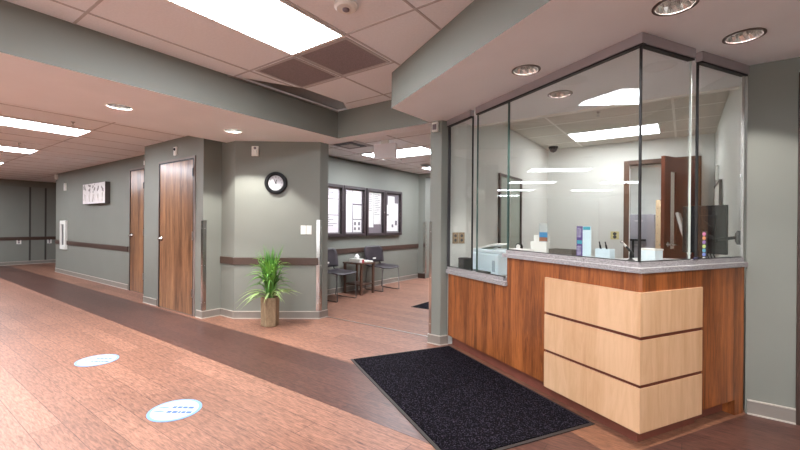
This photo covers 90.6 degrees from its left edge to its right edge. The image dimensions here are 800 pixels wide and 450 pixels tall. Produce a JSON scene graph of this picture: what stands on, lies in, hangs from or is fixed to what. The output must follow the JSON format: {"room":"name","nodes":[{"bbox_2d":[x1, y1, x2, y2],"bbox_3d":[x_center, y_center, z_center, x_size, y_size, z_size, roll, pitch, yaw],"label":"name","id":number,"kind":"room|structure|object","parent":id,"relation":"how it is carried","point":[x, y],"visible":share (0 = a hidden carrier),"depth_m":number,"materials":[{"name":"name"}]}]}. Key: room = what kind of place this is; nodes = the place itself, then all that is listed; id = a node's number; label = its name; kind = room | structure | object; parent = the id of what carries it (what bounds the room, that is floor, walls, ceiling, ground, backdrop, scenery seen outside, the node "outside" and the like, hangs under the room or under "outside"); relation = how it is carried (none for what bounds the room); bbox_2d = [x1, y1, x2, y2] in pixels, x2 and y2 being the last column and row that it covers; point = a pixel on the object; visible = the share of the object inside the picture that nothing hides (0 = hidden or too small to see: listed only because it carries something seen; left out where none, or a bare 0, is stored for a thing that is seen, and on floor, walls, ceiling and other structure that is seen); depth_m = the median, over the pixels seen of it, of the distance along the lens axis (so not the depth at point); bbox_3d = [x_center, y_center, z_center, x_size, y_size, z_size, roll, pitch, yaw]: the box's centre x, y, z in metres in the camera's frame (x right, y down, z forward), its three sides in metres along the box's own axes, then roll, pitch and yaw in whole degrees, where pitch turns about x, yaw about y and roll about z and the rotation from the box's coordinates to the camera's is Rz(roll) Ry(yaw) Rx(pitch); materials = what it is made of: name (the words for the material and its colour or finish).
{"room":"medical clinic reception","nodes":[
{"label":"medical clinic reception","id":0,"kind":"room"},
{"bbox_2d":[0,185,55,261],"bbox_3d":[-11.392,-0.127,10.324,0.150,2.480,9.500,1,0,36],"label":"wall","id":1,"kind":"structure","parent":0,"point":[14,200],"depth_m":11.24,"materials":[{"name":"grey paint"}]},
{"bbox_2d":[0,179,55,188],"bbox_3d":[-12.085,-1.181,9.226,0.030,0.180,6.900,1,0,36],"label":"trim","id":2,"kind":"structure","parent":1,"relation":"attached to","point":[4,182],"depth_m":11.26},
{"bbox_2d":[0,259,55,265],"bbox_3d":[-11.393,1.066,10.196,0.016,0.096,9.300,1,0,36],"label":"baseboard","id":3,"kind":"structure","parent":1,"relation":"attached to","point":[54,260],"depth_m":11.28,"materials":[{"name":"beige rubber"}]},
{"bbox_2d":[0,236,55,240],"bbox_3d":[-11.386,0.378,10.195,0.018,0.092,9.300,1,0,36],"label":"trim","id":4,"kind":"structure","parent":1,"relation":"attached to","point":[48,237],"depth_m":11.29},
{"bbox_2d":[29,187,30,260],"bbox_3d":[-10.582,-0.031,11.318,0.010,2.100,0.040,1,0,36],"label":"trim","id":5,"kind":"structure","parent":1,"relation":"attached to","point":[29,187],"depth_m":11.31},
{"bbox_2d":[44,188,46,259],"bbox_3d":[-10.384,-0.030,11.594,0.010,2.100,0.040,1,0,36],"label":"trim","id":6,"kind":"structure","parent":1,"relation":"attached to","point":[45,188],"depth_m":11.59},
{"bbox_2d":[56,155,144,292],"bbox_3d":[-5.984,-0.080,8.076,5.740,2.480,0.250,1,0,36],"label":"wall","id":7,"kind":"structure","parent":0,"point":[108,223],"depth_m":8.02,"materials":[{"name":"grey paint"}]},
{"bbox_2d":[60,220,67,249],"bbox_3d":[-7.838,0.231,9.219,0.380,0.672,0.050,1,0,36],"label":"fire extinguisher cabinet","id":8,"kind":"object","parent":7,"relation":"attached to","point":[63,224],"visible":1,"depth_m":9.14,"materials":[{"name":"white metal"}]},
{"bbox_2d":[55,268,127,289],"bbox_3d":[-6.657,1.107,8.389,4.300,0.096,0.016,1,0,36],"label":"baseboard","id":9,"kind":"structure","parent":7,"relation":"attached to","point":[83,276],"depth_m":8.09,"materials":[{"name":"beige rubber"}]},
{"bbox_2d":[55,240,127,251],"bbox_3d":[-6.647,0.419,8.385,4.290,0.092,0.018,1,0,36],"label":"trim","id":10,"kind":"structure","parent":7,"relation":"attached to","point":[83,244],"depth_m":7.98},
{"bbox_2d":[83,181,109,204],"bbox_3d":[-6.123,-0.633,7.965,1.225,0.415,0.094,1,0,36],"label":"picture","id":11,"kind":"object","parent":7,"relation":"attached to","point":[99,192],"visible":1,"depth_m":7.83},
{"bbox_2d":[128,166,144,293],"bbox_3d":[-4.601,0.086,6.909,0.644,2.174,0.114,1,0,36],"label":"door","id":12,"kind":"structure","parent":7,"relation":"in","point":[136,177],"depth_m":6.93,"materials":[{"name":"brown wood"}]},
{"bbox_2d":[144,136,221,315],"bbox_3d":[-3.029,-0.053,5.793,1.725,2.480,0.615,1,0,36],"label":"wall","id":13,"kind":"structure","parent":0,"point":[208,153],"depth_m":5.20,"materials":[{"name":"grey paint"}]},
{"bbox_2d":[143,296,156,305],"bbox_3d":[-3.742,1.133,5.911,0.445,0.096,0.016,1,0,36],"label":"baseboard","id":14,"kind":"structure","parent":13,"relation":"attached to","point":[147,300],"depth_m":5.90,"materials":[{"name":"beige rubber"}]},
{"bbox_2d":[157,155,195,316],"bbox_3d":[-3.097,0.138,5.442,1.039,2.099,0.114,1,0,36],"label":"door","id":15,"kind":"structure","parent":13,"relation":"attached to","point":[177,180],"depth_m":5.42,"materials":[{"name":"brown wood"}]},
{"bbox_2d":[201,220,206,310],"bbox_3d":[-2.513,0.518,5.053,0.065,1.150,0.034,0,0,-9],"label":"guard","id":16,"kind":"object","parent":13,"relation":"attached to","point":[203,223],"visible":1,"depth_m":5.05,"materials":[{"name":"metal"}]},
{"bbox_2d":[0,101,430,182],"bbox_3d":[-4.411,-1.221,8.763,13.200,0.034,15.107,1,0,36],"label":"ceiling","id":17,"kind":"structure","parent":0,"point":[7,110],"depth_m":5.96,"materials":[{"name":"tile"}]},
{"bbox_2d":[0,145,38,153],"bbox_3d":[-6.422,-1.214,6.079,0.536,0.012,1.221,1,0,36],"label":"recessed light","id":18,"kind":"object","parent":17,"relation":"in","point":[2,148],"visible":1,"depth_m":6.40,"materials":[{"name":"white plastic"}]},
{"bbox_2d":[0,116,92,136],"bbox_3d":[-4.472,-1.197,4.680,0.536,0.012,1.221,1,0,36],"label":"recessed light","id":19,"kind":"object","parent":17,"relation":"in","point":[4,120],"visible":1,"depth_m":4.80,"materials":[{"name":"white plastic"}]},
{"bbox_2d":[329,140,373,148],"bbox_3d":[-0.724,-1.157,5.754,0.480,0.031,0.480,1,0,36],"label":"ceiling vent","id":20,"kind":"object","parent":17,"relation":"in","point":[354,144],"visible":0.88,"depth_m":5.70,"materials":[{"name":"metal"}]},
{"bbox_2d":[374,139,396,159],"bbox_3d":[-0.202,-1.039,5.428,0.335,0.259,0.060,1,0,26],"label":"hanging sign","id":21,"kind":"object","parent":17,"relation":"hanging from","point":[385,150],"visible":1,"depth_m":5.40,"materials":[{"name":"white plastic"}]},
{"bbox_2d":[397,146,430,157],"bbox_3d":[0.144,-1.162,6.303,0.871,0.012,0.631,1,0,36],"label":"recessed light","id":22,"kind":"object","parent":17,"relation":"in","point":[412,151],"depth_m":6.25,"materials":[{"name":"white plastic"}]},
{"bbox_2d":[363,147,430,156],"bbox_3d":[0.004,-1.165,6.426,1.170,0.007,0.560,1,0,36],"label":"diffuser","id":23,"kind":"object","parent":22,"relation":"attached to","point":[413,151],"depth_m":6.32,"materials":[{"name":"plastic"}]},
{"bbox_2d":[5,0,473,110],"bbox_3d":[0.000,-1.566,0.469,6.670,0.370,6.750,1,0,36],"label":"ceiling","id":24,"kind":"structure","parent":0,"point":[399,38],"depth_m":2.87,"materials":[{"name":"tile"}]},
{"bbox_2d":[50,0,441,102],"bbox_3d":[-0.033,-1.380,0.331,6.460,0.006,6.490,1,0,36],"label":"grid","id":25,"kind":"object","parent":24,"relation":"attached to","point":[98,2],"visible":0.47,"depth_m":2.86,"materials":[{"name":"metal"}]},
{"bbox_2d":[166,0,344,55],"bbox_3d":[-0.987,-1.386,2.571,0.586,0.012,1.194,1,0,36],"label":"recessed light","id":26,"kind":"object","parent":24,"relation":"in","point":[280,25],"visible":1,"depth_m":2.68,"materials":[{"name":"white plastic"}]},
{"bbox_2d":[227,75,338,111],"bbox_3d":[-1.186,-1.405,4.272,0.023,0.042,1.450,1,0,36],"label":"trim","id":27,"kind":"structure","parent":24,"relation":"attached to","point":[227,75],"depth_m":4.17,"materials":[{"name":"metal"}]},
{"bbox_2d":[255,57,338,87],"bbox_3d":[-0.936,-1.390,3.637,0.520,0.006,0.540,1,0,36],"label":"ceiling vent","id":28,"kind":"object","parent":24,"relation":"in","point":[295,71],"visible":1,"depth_m":3.61,"materials":[{"name":"metal"}]},
{"bbox_2d":[297,37,389,75],"bbox_3d":[-0.464,-1.385,3.299,0.550,0.006,0.540,1,0,36],"label":"ceiling vent","id":29,"kind":"object","parent":24,"relation":"in","point":[344,56],"visible":1,"depth_m":3.27,"materials":[{"name":"metal"}]},
{"bbox_2d":[334,0,357,13],"bbox_3d":[-0.341,-1.366,2.494,0.150,0.041,0.150,1,0,36],"label":"smoke detector","id":30,"kind":"object","parent":24,"relation":"attached to","point":[342,6],"visible":1,"depth_m":2.46,"materials":[{"name":"white plastic"}]},
{"bbox_2d":[221,141,328,310],"bbox_3d":[-1.655,0.014,5.222,1.165,2.370,0.802,1,0,36],"label":"wall","id":31,"kind":"structure","parent":0,"point":[253,217],"depth_m":5.08,"materials":[{"name":"grey paint"}]},
{"bbox_2d":[252,146,258,155],"bbox_3d":[-1.846,-0.942,5.038,0.085,0.125,0.050,0,0,-2],"label":"fire alarm strobe","id":32,"kind":"object","parent":31,"relation":"attached to","point":[255,149],"visible":1,"depth_m":5.03,"materials":[{"name":"white plastic"}]},
{"bbox_2d":[195,308,327,318],"bbox_3d":[-1.794,1.150,5.155,1.702,0.096,0.214,0,0,-2],"label":"baseboard","id":33,"kind":"structure","parent":31,"relation":"attached to","point":[219,311],"depth_m":5.07,"materials":[{"name":"beige rubber"}]},
{"bbox_2d":[220,256,317,264],"bbox_3d":[-1.721,0.463,5.080,1.335,0.092,0.169,0,0,6],"label":"trim","id":34,"kind":"structure","parent":31,"relation":"attached to","point":[225,260],"depth_m":5.06,"materials":[{"name":"wood"}]},
{"bbox_2d":[264,172,286,193],"bbox_3d":[-1.585,-0.537,5.050,0.284,0.284,0.044,0,0,-2],"label":"wall clock","id":35,"kind":"object","parent":31,"relation":"attached to","point":[275,182],"visible":1,"depth_m":5.04,"materials":[{"name":"black plastic"}]},
{"bbox_2d":[301,225,311,233],"bbox_3d":[-1.205,0.063,5.080,0.138,0.115,0.010,0,0,-2],"label":"light switch","id":36,"kind":"object","parent":31,"relation":"attached to","point":[305,229],"visible":1,"depth_m":5.08,"materials":[{"name":"white plastic"}]},
{"bbox_2d":[316,220,322,310],"bbox_3d":[-1.038,0.519,5.097,0.079,1.170,0.023,0,0,-28],"label":"guard","id":37,"kind":"object","parent":31,"relation":"attached to","point":[319,222],"visible":1,"depth_m":5.09,"materials":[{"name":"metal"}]},
{"bbox_2d":[328,156,429,288],"bbox_3d":[0.592,-0.028,9.285,0.340,2.480,8.420,1,0,36],"label":"wall","id":38,"kind":"structure","parent":0,"point":[415,188],"depth_m":8.22,"materials":[{"name":"grey paint"}]},
{"bbox_2d":[328,183,365,236],"bbox_3d":[-1.027,-0.251,6.989,0.080,0.909,1.260,1,0,36],"label":"notice board","id":39,"kind":"object","parent":38,"relation":"attached to","point":[341,232],"visible":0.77,"depth_m":7.00,"materials":[{"name":"grey fabric"}]},
{"bbox_2d":[328,215,337,232],"bbox_3d":[-1.214,-0.019,6.777,0.002,0.300,0.440,1,0,36],"label":"notice sheet","id":40,"kind":"object","parent":39,"relation":"attached to","point":[332,219],"visible":0.45,"depth_m":6.84,"materials":[{"name":"paper"}]},
{"bbox_2d":[328,199,337,214],"bbox_3d":[-1.211,-0.314,6.777,0.002,0.270,0.440,1,0,36],"label":"notice sheet","id":41,"kind":"object","parent":39,"relation":"attached to","point":[332,203],"visible":0.64,"depth_m":6.85,"materials":[{"name":"paper"}]},
{"bbox_2d":[328,188,338,198],"bbox_3d":[-1.209,-0.549,6.776,0.002,0.180,0.440,1,0,36],"label":"notice sheet","id":42,"kind":"object","parent":39,"relation":"attached to","point":[333,193],"visible":0.43,"depth_m":6.86,"materials":[{"name":"paper"}]},
{"bbox_2d":[346,190,351,231],"bbox_3d":[-0.932,-0.253,7.167,0.002,0.770,0.200,1,0,36],"label":"notice sheet","id":43,"kind":"object","parent":39,"relation":"attached to","point":[348,192],"visible":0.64,"depth_m":7.18,"materials":[{"name":"paper"}]},
{"bbox_2d":[352,204,360,231],"bbox_3d":[-0.800,-0.124,7.352,0.003,0.515,0.245,1,0,36],"label":"notice sheet","id":44,"kind":"object","parent":39,"relation":"attached to","point":[356,209],"visible":1,"depth_m":7.34,"materials":[{"name":"white paper"}]},
{"bbox_2d":[353,190,361,203],"bbox_3d":[-0.796,-0.517,7.354,0.002,0.240,0.240,1,0,36],"label":"notice sheet","id":45,"kind":"object","parent":39,"relation":"attached to","point":[356,194],"visible":1,"depth_m":7.36,"materials":[{"name":"paper"}]},
{"bbox_2d":[327,274,417,294],"bbox_3d":[-0.733,1.156,7.473,0.016,0.096,3.940,1,0,36],"label":"baseboard","id":46,"kind":"structure","parent":38,"relation":"attached to","point":[408,277],"depth_m":7.87,"materials":[{"name":"beige rubber"}]},
{"bbox_2d":[335,244,418,253],"bbox_3d":[-0.725,0.468,7.474,0.018,0.092,3.925,1,0,36],"label":"trim","id":47,"kind":"structure","parent":38,"relation":"attached to","point":[407,246],"depth_m":8.02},
{"bbox_2d":[366,188,401,235],"bbox_3d":[-0.310,-0.246,7.989,0.080,0.909,1.150,1,0,36],"label":"notice board","id":48,"kind":"object","parent":38,"relation":"attached to","point":[377,229],"visible":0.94,"depth_m":7.94,"materials":[{"name":"black wood"}]},
{"bbox_2d":[369,192,373,226],"bbox_3d":[-0.564,-0.295,7.679,0.002,0.680,0.160,1,0,36],"label":"notice sheet","id":49,"kind":"object","parent":48,"relation":"attached to","point":[371,194],"visible":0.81,"depth_m":7.69,"materials":[{"name":"white paper"}]},
{"bbox_2d":[374,193,380,223],"bbox_3d":[-0.448,-0.325,7.841,0.002,0.620,0.220,1,0,36],"label":"notice sheet","id":50,"kind":"object","parent":48,"relation":"attached to","point":[377,196],"visible":1,"depth_m":7.84,"materials":[{"name":"white paper"}]},
{"bbox_2d":[387,196,397,230],"bbox_3d":[-0.168,-0.233,8.231,0.003,0.720,0.420,1,0,36],"label":"notice sheet","id":51,"kind":"object","parent":48,"relation":"attached to","point":[392,202],"visible":0.77,"depth_m":8.25,"materials":[{"name":"white paper"}]},
{"bbox_2d":[423,222,426,273],"bbox_3d":[0.566,0.517,8.982,0.076,1.170,0.040,0,0,-9],"label":"guard","id":52,"kind":"object","parent":38,"relation":"attached to","point":[424,223],"visible":1,"depth_m":8.98,"materials":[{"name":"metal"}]},
{"bbox_2d":[0,263,799,449],"bbox_3d":[-2.368,1.240,7.353,18.400,0.101,15.200,1,0,36],"label":"floor","id":53,"kind":"structure","parent":0,"point":[48,402],"depth_m":3.07,"materials":[{"name":"brown wood"}]},
{"bbox_2d":[74,354,118,366],"bbox_3d":[-2.670,1.192,3.491,0.315,0.002,0.315,1,0,36],"label":"floor sticker","id":54,"kind":"object","parent":53,"relation":"on","point":[96,360],"visible":1,"depth_m":3.48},
{"bbox_2d":[146,399,201,421],"bbox_3d":[-1.463,1.202,2.574,0.315,0.002,0.315,1,0,36],"label":"floor sticker","id":55,"kind":"object","parent":53,"relation":"on","point":[174,410],"visible":1,"depth_m":2.56,"materials":[{"name":"plastic"}]},
{"bbox_2d":[236,244,301,326],"bbox_3d":[-1.540,0.712,4.659,0.745,0.979,0.508,0,0,-7],"label":"potted plant","id":56,"kind":"object","parent":53,"relation":"on","point":[270,300],"visible":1,"depth_m":4.67,"materials":[{"name":"green plant"}]},
{"bbox_2d":[327,248,356,301],"bbox_3d":[-1.053,0.799,6.462,0.538,0.808,0.495,1,0,36],"label":"chair","id":57,"kind":"object","parent":53,"relation":"on","point":[332,253],"visible":0.66,"depth_m":6.63,"materials":[{"name":"black plastic"}]},
{"bbox_2d":[343,261,374,294],"bbox_3d":[-0.728,0.929,7.027,0.440,0.550,0.380,1,0,36],"label":"side table","id":58,"kind":"object","parent":53,"relation":"on","point":[361,283],"visible":0.82,"depth_m":6.99,"materials":[{"name":"brown wood"}]},
{"bbox_2d":[350,254,363,262],"bbox_3d":[-0.760,0.581,6.978,0.240,0.145,0.120,1,0,36],"label":"tissue box","id":59,"kind":"object","parent":58,"relation":"on","point":[356,259],"visible":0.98,"depth_m":6.94,"materials":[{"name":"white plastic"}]},
{"bbox_2d":[345,281,372,285],"bbox_3d":[-0.729,1.034,7.028,0.400,0.020,0.340,1,0,36],"label":"shelf","id":60,"kind":"object","parent":58,"relation":"attached to","point":[358,283],"depth_m":6.94,"materials":[{"name":"brown wood"}]},
{"bbox_2d":[328,316,427,336],"bbox_3d":[-0.281,1.210,4.728,1.690,0.003,0.020,1,0,35],"label":"trim","id":61,"kind":"structure","parent":53,"relation":"on","point":[328,316],"depth_m":4.71,"materials":[{"name":"metal"}]},
{"bbox_2d":[364,246,398,291],"bbox_3d":[-0.353,0.803,7.438,0.538,0.808,0.495,1,0,43],"label":"chair","id":62,"kind":"object","parent":53,"relation":"on","point":[375,253],"visible":0.95,"depth_m":7.53,"materials":[{"name":"black plastic"}]},
{"bbox_2d":[411,301,428,309],"bbox_3d":[0.950,1.213,6.119,0.970,0.010,1.340,1,0,36],"label":"door mat","id":63,"kind":"object","parent":53,"relation":"on","point":[425,305],"visible":0.14,"depth_m":5.86,"materials":[{"name":"carpet"}]},
{"bbox_2d":[429,120,447,335],"bbox_3d":[0.400,0.073,4.066,0.173,2.290,0.074,1,0,36],"label":"column","id":64,"kind":"structure","parent":53,"relation":"on","point":[438,156],"depth_m":4.03,"materials":[{"name":"grey paint"}]},
{"bbox_2d":[429,222,431,333],"bbox_3d":[0.311,0.542,4.087,0.023,1.150,0.042,0,0,-9],"label":"guard","id":65,"kind":"object","parent":64,"relation":"attached to","point":[430,223],"visible":1,"depth_m":4.08,"materials":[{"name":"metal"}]},
{"bbox_2d":[432,122,438,132],"bbox_3d":[0.358,-0.996,4.030,0.070,0.097,0.038,1,0,36],"label":"wall speaker","id":66,"kind":"object","parent":64,"relation":"attached to","point":[435,125],"visible":1,"depth_m":4.01,"materials":[{"name":"white plastic"}]},
{"bbox_2d":[427,333,447,345],"bbox_3d":[0.422,1.170,4.112,0.203,0.096,0.216,1,0,36],"label":"baseboard","id":67,"kind":"structure","parent":64,"relation":"attached to","point":[432,339],"depth_m":4.03,"materials":[{"name":"beige rubber"}]},
{"bbox_2d":[351,346,594,449],"bbox_3d":[0.377,1.213,2.993,1.032,0.010,1.700,0,0,-24],"label":"door mat","id":68,"kind":"object","parent":53,"relation":"on","point":[455,401],"visible":1,"depth_m":2.70,"materials":[{"name":"carpet"}]},
{"bbox_2d":[446,250,747,441],"bbox_3d":[1.369,0.715,3.303,1.064,1.021,2.046,0,0,-24],"label":"reception desk","id":69,"kind":"object","parent":53,"relation":"on","point":[643,350],"visible":0.87,"depth_m":2.47,"materials":[{"name":"brown wood"}]},
{"bbox_2d":[458,257,470,268],"bbox_3d":[0.660,0.391,4.011,0.104,0.120,0.110,0,0,-24],"label":"equipment box","id":70,"kind":"object","parent":69,"relation":"on","point":[463,262],"visible":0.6,"depth_m":3.97,"materials":[{"name":"grey plastic"}]},
{"bbox_2d":[446,269,506,285],"bbox_3d":[0.871,0.473,3.696,0.478,0.038,0.917,0,0,-24],"label":"countertop","id":71,"kind":"structure","parent":69,"relation":"on","point":[499,282],"depth_m":3.50,"materials":[{"name":"stone"}]},
{"bbox_2d":[469,243,506,274],"bbox_3d":[0.871,0.311,3.758,0.330,0.285,0.425,0,0,-24],"label":"printer","id":72,"kind":"object","parent":69,"relation":"on","point":[490,259],"visible":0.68,"depth_m":3.65,"materials":[{"name":"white plastic"}]},
{"bbox_2d":[531,223,549,252],"bbox_3d":[1.119,0.110,3.153,0.080,0.245,0.140,0,0,-38],"label":"holder","id":73,"kind":"object","parent":69,"relation":"on","point":[541,243],"visible":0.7,"depth_m":3.13,"materials":[{"name":"white plastic"}]},
{"bbox_2d":[549,248,575,254],"bbox_3d":[1.243,0.208,2.997,0.100,0.050,0.200,0,0,-32],"label":"document tray","id":74,"kind":"object","parent":69,"relation":"on","point":[553,250],"visible":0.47,"depth_m":2.97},
{"bbox_2d":[576,226,590,256],"bbox_3d":[1.297,0.122,2.801,0.016,0.225,0.110,0,0,-32],"label":"brochure","id":75,"kind":"object","parent":69,"relation":"on","point":[583,247],"visible":0.88,"depth_m":2.79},
{"bbox_2d":[447,32,748,277],"bbox_3d":[1.375,-0.298,3.304,1.062,1.509,2.043,0,0,-24],"label":"glass screen","id":76,"kind":"object","parent":69,"relation":"on","point":[642,40],"visible":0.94,"depth_m":2.47,"materials":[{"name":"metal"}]},
{"bbox_2d":[595,248,614,258],"bbox_3d":[1.377,0.197,2.660,0.060,0.075,0.100,0,0,-32],"label":"box","id":77,"kind":"object","parent":69,"relation":"on","point":[602,253],"visible":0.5,"depth_m":2.63,"materials":[{"name":"cardboard"}]},
{"bbox_2d":[502,253,747,273],"bbox_3d":[1.554,0.252,2.902,1.064,0.031,1.167,0,0,-24],"label":"countertop","id":78,"kind":"structure","parent":69,"relation":"on","point":[647,270],"depth_m":2.42,"materials":[{"name":"stone"}]},
{"bbox_2d":[620,240,634,260],"bbox_3d":[1.470,0.168,2.551,0.055,0.136,0.101,0,0,-15],"label":"pen","id":79,"kind":"object","parent":69,"relation":"on","point":[631,253],"visible":0.75,"depth_m":2.53,"materials":[{"name":"black plastic"}]},
{"bbox_2d":[641,248,663,260],"bbox_3d":[1.587,0.193,2.498,0.074,0.088,0.104,0,0,-22],"label":"box","id":80,"kind":"object","parent":69,"relation":"on","point":[647,254],"visible":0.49,"depth_m":2.46,"materials":[{"name":"cardboard"}]},
{"bbox_2d":[702,231,706,257],"bbox_3d":[1.937,0.140,2.516,0.014,0.200,0.036,0,0,-14],"label":"tube","id":81,"kind":"object","parent":69,"relation":"on","point":[704,233],"visible":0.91,"depth_m":2.51,"materials":[{"name":"multicoloured plastic"}]},
{"bbox_2d":[630,214,655,257],"bbox_3d":[4.900,0.518,8.091,0.540,1.460,0.535,1,0,36],"label":"file cabinet","id":82,"kind":"object","parent":53,"relation":"on","point":[648,221],"visible":0.2,"depth_m":7.84,"materials":[{"name":"grey metal"}]},
{"bbox_2d":[655,200,660,248],"bbox_3d":[4.733,0.398,7.218,0.115,1.700,0.250,1,0,36],"label":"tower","id":83,"kind":"object","parent":53,"relation":"on","point":[658,202],"visible":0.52,"depth_m":7.12,"materials":[{"name":"beige wood"}]},
{"bbox_3d":[2.489,0.865,3.503,0.675,0.740,1.600,1,0,36],"label":"office desk","id":84,"kind":"object","parent":53,"relation":"on","visible":0},
{"bbox_2d":[675,212,690,254],"bbox_3d":[2.503,0.195,3.399,0.228,0.600,0.403,1,0,36],"label":"monitor","id":85,"kind":"object","parent":84,"relation":"on","point":[678,215],"visible":0.27,"depth_m":3.29,"materials":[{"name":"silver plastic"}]},
{"bbox_2d":[682,205,727,257],"bbox_3d":[2.269,0.174,2.982,0.180,0.640,0.320,0,0,-18],"label":"monitor","id":86,"kind":"object","parent":84,"relation":"on","point":[716,216],"visible":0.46,"depth_m":2.94,"materials":[{"name":"black plastic"}]},
{"bbox_2d":[0,0,799,143],"bbox_3d":[-0.464,-1.220,0.895,7.915,0.330,6.905,1,0,36],"label":"ceiling","id":87,"kind":"structure","parent":0,"point":[469,63],"depth_m":2.90,"materials":[{"name":"white paint"}]},
{"bbox_2d":[105,103,133,109],"bbox_3d":[-2.545,-1.130,3.591,0.212,0.116,0.212,1,0,36],"label":"recessed light","id":88,"kind":"object","parent":87,"relation":"in","point":[111,105],"visible":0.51,"depth_m":3.65,"materials":[{"name":"white plastic"}]},
{"bbox_2d":[223,128,242,132],"bbox_3d":[-1.895,-1.126,4.491,0.212,0.116,0.212,1,0,36],"label":"recessed light","id":89,"kind":"object","parent":87,"relation":"in","point":[231,130],"visible":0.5,"depth_m":4.56,"materials":[{"name":"white plastic"}]},
{"bbox_2d":[512,64,540,75],"bbox_3d":[0.860,-1.111,2.698,0.190,0.116,0.190,1,0,36],"label":"recessed light","id":90,"kind":"object","parent":87,"relation":"in","point":[529,69],"visible":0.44,"depth_m":2.75,"materials":[{"name":"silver metal"}]},
{"bbox_2d":[547,90,572,97],"bbox_3d":[1.288,-1.108,3.184,0.190,0.116,0.190,1,0,36],"label":"recessed light","id":91,"kind":"object","parent":87,"relation":"in","point":[560,93],"visible":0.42,"depth_m":3.24,"materials":[{"name":"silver metal"}]},
{"bbox_2d":[652,0,699,15],"bbox_3d":[1.316,-1.106,1.893,0.190,0.116,0.190,1,0,36],"label":"recessed light","id":92,"kind":"object","parent":87,"relation":"in","point":[664,7],"visible":0.98,"depth_m":1.95,"materials":[{"name":"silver metal"}]},
{"bbox_2d":[722,27,766,43],"bbox_3d":[1.907,-1.102,2.194,0.190,0.116,0.190,1,0,36],"label":"recessed light","id":93,"kind":"object","parent":87,"relation":"in","point":[746,35],"visible":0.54,"depth_m":2.24,"materials":[{"name":"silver metal"}]},
{"bbox_2d":[447,123,547,343],"bbox_3d":[1.436,-0.066,5.416,0.280,2.580,3.325,1,0,36],"label":"wall","id":94,"kind":"structure","parent":0,"point":[528,160],"depth_m":4.62,"materials":[{"name":"white paint"}]},
{"bbox_2d":[452,232,464,243],"bbox_3d":[0.606,0.134,4.092,0.146,0.115,0.008,0,0,-24],"label":"wall outlet","id":95,"kind":"object","parent":94,"relation":"attached to","point":[454,234],"visible":1,"depth_m":4.08,"materials":[{"name":"grey plastic"}]},
{"bbox_2d":[498,172,522,248],"bbox_3d":[1.449,-0.128,5.170,0.028,1.045,0.810,1,0,36],"label":"window","id":96,"kind":"structure","parent":94,"relation":"in","point":[515,193],"depth_m":5.17,"materials":[{"name":"clear glass"}]},
{"bbox_2d":[474,86,738,127],"bbox_3d":[1.673,-1.047,3.623,2.180,0.018,0.040,1,0,36],"label":"trim","id":97,"kind":"structure","parent":94,"relation":"attached to","point":[736,87],"depth_m":3.46,"materials":[{"name":"metal"}]},
{"bbox_2d":[503,91,728,167],"bbox_3d":[3.958,-1.259,5.846,3.400,0.054,6.295,1,0,36],"label":"ceiling","id":98,"kind":"structure","parent":0,"point":[711,109],"depth_m":4.79,"materials":[{"name":"tile"}]},
{"bbox_2d":[566,123,660,141],"bbox_3d":[2.881,-1.238,5.348,1.066,0.012,0.616,1,0,36],"label":"recessed light","id":99,"kind":"object","parent":98,"relation":"in","point":[654,128],"visible":1,"depth_m":5.33,"materials":[{"name":"white plastic"}]},
{"bbox_2d":[547,133,714,258],"bbox_3d":[3.369,-0.051,6.001,2.180,2.580,0.120,1,0,36],"label":"wall","id":100,"kind":"structure","parent":0,"point":[585,184],"depth_m":6.13,"materials":[{"name":"white paint"}]},
{"bbox_2d":[610,231,618,238],"bbox_3d":[3.257,0.158,6.001,0.115,0.120,0.008,1,0,36],"label":"wall outlet","id":101,"kind":"object","parent":100,"relation":"attached to","point":[614,234],"visible":1,"depth_m":6.00,"materials":[{"name":"grey plastic"}]},
{"bbox_2d":[623,156,701,258],"bbox_3d":[3.554,0.145,5.424,0.924,2.193,0.901,1,0,36],"label":"door","id":102,"kind":"structure","parent":100,"relation":"in","point":[674,170],"depth_m":5.17,"materials":[{"name":"brown wood"}]},
{"bbox_2d":[630,166,714,214],"bbox_3d":[4.838,-0.051,7.028,3.370,2.600,3.340,1,0,36],"label":"wall","id":103,"kind":"structure","parent":0,"point":[651,176],"depth_m":8.57,"materials":[{"name":"white paint"}]},
{"bbox_2d":[714,82,741,256],"bbox_3d":[3.375,-0.048,4.040,0.105,2.580,3.300,1,0,36],"label":"wall","id":104,"kind":"structure","parent":0,"point":[728,135],"depth_m":3.46,"materials":[{"name":"white paint"}]},
{"bbox_2d":[714,179,721,204],"bbox_3d":[3.698,-0.322,4.610,0.028,0.330,0.960,1,0,36],"label":"framed picture","id":105,"kind":"object","parent":104,"relation":"attached to","point":[718,186],"visible":0.64,"depth_m":4.28},
{"bbox_2d":[714,184,718,204],"bbox_3d":[3.688,-0.322,4.617,0.003,0.250,0.880,1,0,36],"label":"print","id":106,"kind":"object","parent":105,"relation":"attached to","point":[716,188],"depth_m":4.54},
{"bbox_2d":[700,221,740,257],"bbox_3d":[2.318,0.227,2.869,0.233,0.518,0.134,1,0,36],"label":"monitor arm","id":107,"kind":"object","parent":104,"relation":"attached to","point":[737,237],"visible":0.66,"depth_m":2.83,"materials":[{"name":"black metal"}]},
{"bbox_2d":[743,57,798,412],"bbox_3d":[2.420,0.086,2.594,0.240,2.300,0.163,1,0,36],"label":"wall","id":108,"kind":"structure","parent":0,"point":[771,88],"depth_m":2.53,"materials":[{"name":"grey paint"}]},
{"bbox_2d":[747,399,795,424],"bbox_3d":[2.361,1.188,2.520,0.227,0.096,0.016,1,0,36],"label":"baseboard","id":109,"kind":"structure","parent":108,"relation":"attached to","point":[785,414],"depth_m":2.51,"materials":[{"name":"beige rubber"}]},
{"bbox_2d":[796,72,799,424],"bbox_3d":[2.857,0.148,2.158,0.984,2.184,0.114,1,0,36],"label":"door","id":110,"kind":"structure","parent":108,"relation":"in","point":[798,206],"depth_m":2.44,"materials":[{"name":"brown wood"}]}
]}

